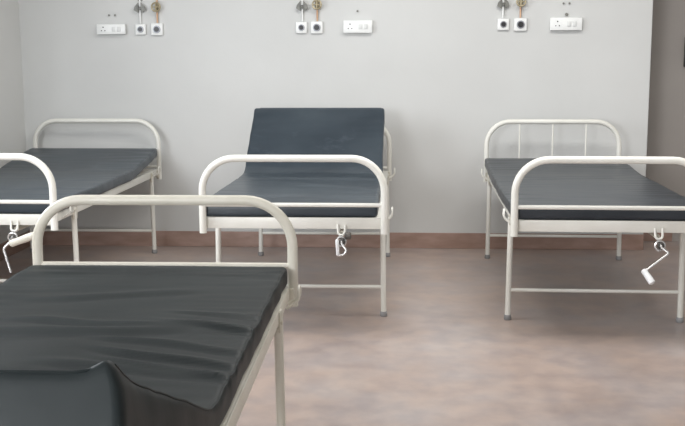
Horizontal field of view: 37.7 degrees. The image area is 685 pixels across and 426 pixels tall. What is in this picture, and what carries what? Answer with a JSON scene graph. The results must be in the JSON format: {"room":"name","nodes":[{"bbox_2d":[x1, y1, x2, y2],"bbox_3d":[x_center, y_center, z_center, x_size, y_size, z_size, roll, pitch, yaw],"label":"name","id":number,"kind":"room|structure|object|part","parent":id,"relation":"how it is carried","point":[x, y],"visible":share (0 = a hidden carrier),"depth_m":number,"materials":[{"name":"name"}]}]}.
{"room":"hospital room","nodes":[
{"label":"hospital room","id":0,"kind":"room"},
{"bbox_2d":[0,0,29,243],"bbox_3d":[-2.705,-0.484,2.164,0.200,3.000,10.071,0,9,4],"label":"wall","id":1,"kind":"structure","parent":0,"point":[12,119],"depth_m":6.96,"materials":[{"name":"paint"}]},
{"bbox_2d":[0,230,29,260],"bbox_3d":[-2.412,0.512,5.181,0.014,0.111,4.357,0,9,4],"label":"baseboard","id":2,"kind":"structure","parent":1,"relation":"attached to","point":[9,250],"depth_m":6.97,"materials":[{"name":"brown wood"}]},
{"bbox_2d":[18,0,652,233],"bbox_3d":[-0.183,-1.248,7.059,4.603,3.000,0.140,0,9,4],"label":"wall","id":3,"kind":"structure","parent":0,"point":[442,73],"depth_m":7.04,"materials":[{"name":"paint"}]},
{"bbox_2d":[97,24,125,33],"bbox_3d":[-1.622,-1.290,7.054,0.205,0.070,0.041,0,9,4],"label":"board","id":4,"kind":"object","parent":3,"relation":"attached to","point":[101,28],"visible":1,"depth_m":7.04,"materials":[{"name":"grey plastic"}]},
{"bbox_2d":[134,0,145,23],"bbox_3d":[-1.418,-1.770,6.972,0.084,0.898,0.030,0,9,4],"label":"gas pipe","id":5,"kind":"object","parent":3,"relation":"attached to","point":[141,8],"visible":1,"depth_m":7.01,"materials":[{"name":"white metal"}]},
{"bbox_3d":[-1.417,-1.434,7.019,0.084,0.070,0.020,0,9,4],"label":"valve handle","id":6,"kind":"part","parent":5,"relation":"part of","materials":[{"name":"grey metal"}]},
{"bbox_2d":[135,24,145,34],"bbox_3d":[-1.416,-1.288,7.045,0.074,0.074,0.034,0,9,4],"label":"outlet","id":7,"kind":"object","parent":3,"relation":"attached to","point":[140,29],"visible":1,"depth_m":7.04,"materials":[{"name":"white plastic"}]},
{"bbox_2d":[151,0,160,22],"bbox_3d":[-1.299,-1.773,6.954,0.071,0.898,0.052,0,9,4],"label":"gas pipe","id":8,"kind":"object","parent":3,"relation":"attached to","point":[157,6],"visible":1,"depth_m":6.99,"materials":[{"name":"orange metal"}]},
{"bbox_2d":[151,23,162,34],"bbox_3d":[-1.300,-1.287,7.037,0.084,0.084,0.034,0,9,4],"label":"outlet","id":9,"kind":"object","parent":3,"relation":"attached to","point":[156,28],"visible":1,"depth_m":7.03,"materials":[{"name":"white plastic"}]},
{"bbox_2d":[296,22,306,32],"bbox_3d":[-0.285,-1.287,6.972,0.078,0.078,0.034,0,9,4],"label":"outlet","id":10,"kind":"object","parent":3,"relation":"attached to","point":[301,27],"visible":1,"depth_m":6.96,"materials":[{"name":"white plastic"}]},
{"bbox_2d":[296,0,307,21],"bbox_3d":[-0.280,-1.771,6.899,0.084,0.898,0.030,0,9,4],"label":"gas pipe","id":11,"kind":"object","parent":3,"relation":"attached to","point":[302,6],"visible":1,"depth_m":6.94,"materials":[{"name":"white metal"}]},
{"bbox_3d":[-0.279,-1.431,6.946,0.084,0.070,0.020,0,9,4],"label":"valve handle","id":12,"kind":"part","parent":11,"relation":"part of","materials":[{"name":"grey metal"}]},
{"bbox_2d":[311,21,322,33],"bbox_3d":[-0.178,-1.286,6.965,0.082,0.082,0.034,0,9,4],"label":"outlet","id":13,"kind":"object","parent":3,"relation":"attached to","point":[316,27],"visible":1,"depth_m":6.96,"materials":[{"name":"white plastic"}]},
{"bbox_2d":[312,0,321,20],"bbox_3d":[-0.177,-1.771,6.882,0.071,0.898,0.052,0,9,4],"label":"gas pipe","id":14,"kind":"object","parent":3,"relation":"attached to","point":[316,4],"visible":1,"depth_m":6.91,"materials":[{"name":"orange metal"}]},
{"bbox_2d":[43,231,643,249],"bbox_3d":[-0.083,0.192,7.197,4.403,0.111,0.014,0,9,4],"label":"baseboard","id":15,"kind":"structure","parent":3,"relation":"attached to","point":[163,238],"depth_m":7.19,"materials":[{"name":"brown stone"}]},
{"bbox_2d":[343,20,371,32],"bbox_3d":[0.107,-1.288,6.943,0.200,0.085,0.041,0,9,4],"label":"board","id":16,"kind":"object","parent":3,"relation":"attached to","point":[349,26],"visible":1,"depth_m":6.93,"materials":[{"name":"grey plastic"}]},
{"bbox_2d":[497,19,508,29],"bbox_3d":[1.102,-1.292,6.881,0.078,0.078,0.034,0,9,4],"label":"outlet","id":17,"kind":"object","parent":3,"relation":"attached to","point":[502,24],"visible":1,"depth_m":6.87,"materials":[{"name":"white plastic"}]},
{"bbox_2d":[497,0,509,17],"bbox_3d":[1.097,-1.777,6.809,0.084,0.898,0.030,0,9,4],"label":"gas pipe","id":18,"kind":"object","parent":3,"relation":"attached to","point":[501,4],"visible":1,"depth_m":6.85,"materials":[{"name":"white metal"}]},
{"bbox_3d":[1.098,-1.429,6.857,0.084,0.070,0.020,0,9,4],"label":"valve handle","id":19,"kind":"part","parent":18,"relation":"part of","materials":[{"name":"grey metal"}]},
{"bbox_2d":[514,18,526,30],"bbox_3d":[1.219,-1.290,6.874,0.086,0.086,0.034,0,9,4],"label":"outlet","id":20,"kind":"object","parent":3,"relation":"attached to","point":[520,24],"visible":1,"depth_m":6.87,"materials":[{"name":"white plastic"}]},
{"bbox_2d":[516,0,525,17],"bbox_3d":[1.214,-1.777,6.792,0.071,0.898,0.052,0,9,4],"label":"gas pipe","id":21,"kind":"object","parent":3,"relation":"attached to","point":[519,3],"visible":1,"depth_m":6.82,"materials":[{"name":"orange metal"}]},
{"bbox_2d":[550,17,581,29],"bbox_3d":[1.524,-1.289,6.851,0.215,0.085,0.041,0,9,4],"label":"board","id":22,"kind":"object","parent":3,"relation":"attached to","point":[555,23],"visible":1,"depth_m":6.83,"materials":[{"name":"grey plastic"}]},
{"bbox_2d":[0,241,684,425],"bbox_3d":[0.781,1.027,2.450,7.140,0.100,10.620,0,9,4],"label":"floor","id":23,"kind":"structure","parent":0,"point":[444,352],"depth_m":4.88,"materials":[{"name":"beige tile"}]},
{"bbox_2d":[0,118,161,281],"bbox_3d":[-1.813,-0.041,6.066,0.972,0.928,2.222,0,9,4],"label":"hospital bed","id":24,"kind":"object","parent":23,"relation":"on","point":[21,220],"visible":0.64,"depth_m":5.37,"materials":[{"name":"beige metal"}]},
{"bbox_3d":[-1.670,0.215,5.014,0.050,0.166,0.036,0,9,4],"label":"crank arm","id":25,"kind":"part","parent":24,"relation":"part of","materials":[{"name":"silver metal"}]},
{"bbox_3d":[-1.833,-0.096,5.771,0.786,0.015,1.408,0,9,4],"label":"deck panel","id":26,"kind":"part","parent":24,"relation":"part of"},
{"bbox_3d":[-2.180,-0.015,7.034,0.035,0.546,0.029,0,9,4],"label":"leg","id":27,"kind":"part","parent":24,"relation":"part of","materials":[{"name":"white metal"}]},
{"bbox_3d":[-1.428,0.236,5.387,0.035,0.546,0.029,0,9,4],"label":"leg","id":28,"kind":"part","parent":24,"relation":"part of","materials":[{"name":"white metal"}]},
{"bbox_2d":[0,148,156,213],"bbox_3d":[-1.811,-0.228,6.062,0.913,0.151,2.042,0,9,4],"label":"mattress","id":29,"kind":"object","parent":24,"relation":"on","point":[75,171],"visible":0.86,"depth_m":6.33,"materials":[{"name":"black leather"}]},
{"bbox_3d":[-1.811,-0.126,6.091,0.869,0.056,2.076,0,9,4],"label":"frame","id":30,"kind":"part","parent":24,"relation":"part of","materials":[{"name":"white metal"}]},
{"bbox_3d":[-1.317,-0.009,6.975,0.035,0.546,0.029,0,9,4],"label":"leg","id":31,"kind":"part","parent":24,"relation":"part of","materials":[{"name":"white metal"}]},
{"bbox_2d":[32,195,301,425],"bbox_3d":[-0.662,0.530,2.486,0.972,0.882,2.168,0,9,3],"label":"hospital bed","id":32,"kind":"object","parent":23,"relation":"on","point":[291,294],"visible":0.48,"depth_m":3.41,"materials":[{"name":"beige metal"}]},
{"bbox_2d":[0,265,286,425],"bbox_3d":[-0.682,0.234,2.436,0.898,0.334,2.018,0,9,3],"label":"mattress","id":33,"kind":"object","parent":32,"relation":"on","point":[81,345],"visible":1,"depth_m":2.51,"materials":[{"name":"black leather"}]},
{"bbox_3d":[-0.664,0.432,2.439,0.869,0.056,2.076,0,9,3],"label":"frame","id":34,"kind":"part","parent":32,"relation":"part of","materials":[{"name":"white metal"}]},
{"bbox_3d":[-0.196,0.573,3.170,0.035,0.546,0.029,0,9,3],"label":"leg","id":35,"kind":"part","parent":32,"relation":"part of","materials":[{"name":"white metal"}]},
{"bbox_2d":[199,127,394,316],"bbox_3d":[-0.180,-0.025,5.927,0.972,0.928,2.189,0,9,3],"label":"hospital bed","id":36,"kind":"object","parent":23,"relation":"on","point":[381,221],"visible":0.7,"depth_m":4.90,"materials":[{"name":"beige metal"}]},
{"bbox_3d":[-0.652,0.248,5.286,0.035,0.546,0.029,0,9,3],"label":"leg","id":37,"kind":"part","parent":36,"relation":"part of","materials":[{"name":"white metal"}]},
{"bbox_3d":[-0.559,0.003,6.875,0.035,0.546,0.029,0,9,3],"label":"leg","id":38,"kind":"part","parent":36,"relation":"part of","materials":[{"name":"white metal"}]},
{"bbox_3d":[-0.198,-0.078,5.616,0.786,0.015,1.408,0,9,3],"label":"deck panel","id":39,"kind":"part","parent":36,"relation":"part of","materials":[{"name":"metal"}]},
{"bbox_2d":[206,108,384,216],"bbox_3d":[-0.209,-0.344,5.821,0.879,0.441,1.908,0,9,3],"label":"mattress","id":40,"kind":"object","parent":36,"relation":"on","point":[274,131],"visible":0.84,"depth_m":6.34,"materials":[{"name":"black leather"}]},
{"bbox_3d":[-0.179,-0.109,5.936,0.869,0.056,2.076,0,9,3],"label":"frame","id":41,"kind":"part","parent":36,"relation":"part of","materials":[{"name":"white metal"}]},
{"bbox_3d":[0.000,0.177,4.856,0.046,0.070,0.027,0,9,3],"label":"crank arm","id":42,"kind":"part","parent":36,"relation":"part of","materials":[{"name":"silver metal"}]},
{"bbox_3d":[0.212,0.253,5.236,0.035,0.546,0.029,0,9,3],"label":"leg","id":43,"kind":"part","parent":36,"relation":"part of","materials":[{"name":"white metal"}]},
{"bbox_3d":[0.305,0.007,6.825,0.035,0.546,0.029,0,9,3],"label":"leg","id":44,"kind":"part","parent":36,"relation":"part of","materials":[{"name":"white metal"}]},
{"bbox_2d":[481,119,684,322],"bbox_3d":[1.339,-0.005,5.757,0.972,0.928,2.253,0,9,4],"label":"hospital bed","id":45,"kind":"object","parent":23,"relation":"on","point":[652,227],"visible":0.6,"depth_m":4.79,"materials":[{"name":"beige metal"}]},
{"bbox_3d":[0.981,0.017,6.744,0.035,0.546,0.029,0,9,4],"label":"leg","id":46,"kind":"part","parent":45,"relation":"part of","materials":[{"name":"white metal"}]},
{"bbox_3d":[0.857,0.262,5.157,0.035,0.546,0.029,0,9,4],"label":"leg","id":47,"kind":"part","parent":45,"relation":"part of","materials":[{"name":"white metal"}]},
{"bbox_3d":[1.202,-0.456,6.825,0.011,0.305,0.011,-3,9,-18],"label":"rod","id":48,"kind":"part","parent":45,"relation":"part of","materials":[{"name":"white metal"}]},
{"bbox_3d":[1.423,-0.454,6.808,0.011,0.305,0.011,-3,9,-18],"label":"rod","id":49,"kind":"part","parent":45,"relation":"part of","materials":[{"name":"white metal"}]},
{"bbox_2d":[485,158,684,220],"bbox_3d":[1.341,-0.168,5.777,0.922,0.096,2.048,0,9,4],"label":"mattress","id":50,"kind":"object","parent":45,"relation":"on","point":[545,184],"visible":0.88,"depth_m":5.38,"materials":[{"name":"black leather"}]},
{"bbox_3d":[1.644,-0.452,6.791,0.011,0.305,0.011,-3,9,-18],"label":"rod","id":51,"kind":"part","parent":45,"relation":"part of","materials":[{"name":"white metal"}]},
{"bbox_3d":[1.343,-0.093,5.798,0.869,0.056,2.076,0,9,4],"label":"frame","id":52,"kind":"part","parent":45,"relation":"part of","materials":[{"name":"white metal"}]},
{"bbox_3d":[1.318,-0.063,5.478,0.786,0.015,1.408,0,9,4],"label":"deck panel","id":53,"kind":"part","parent":45,"relation":"part of","materials":[{"name":"metal"}]},
{"bbox_3d":[1.843,0.024,6.677,0.035,0.546,0.029,0,9,4],"label":"leg","id":54,"kind":"part","parent":45,"relation":"part of","materials":[{"name":"white metal"}]},
{"bbox_3d":[1.470,0.217,4.713,0.119,0.120,0.032,-1,9,-6],"label":"crank arm","id":55,"kind":"part","parent":45,"relation":"part of","materials":[{"name":"silver metal"}]},
{"bbox_3d":[1.719,0.269,5.091,0.035,0.546,0.029,0,9,4],"label":"leg","id":56,"kind":"part","parent":45,"relation":"part of","materials":[{"name":"white metal"}]},
{"bbox_2d":[646,0,684,240],"bbox_3d":[3.104,-1.286,7.226,3.137,3.000,0.200,0,9,4],"label":"wall","id":57,"kind":"structure","parent":0,"point":[666,114],"depth_m":7.24,"materials":[{"name":"grey paint"}]},
{"bbox_2d":[643,233,671,240],"bbox_3d":[2.280,0.143,7.391,0.287,0.130,0.014,0,9,4],"label":"baseboard","id":58,"kind":"structure","parent":57,"relation":"attached to","point":[667,236],"depth_m":7.39,"materials":[{"name":"brown stone"}]}
]}

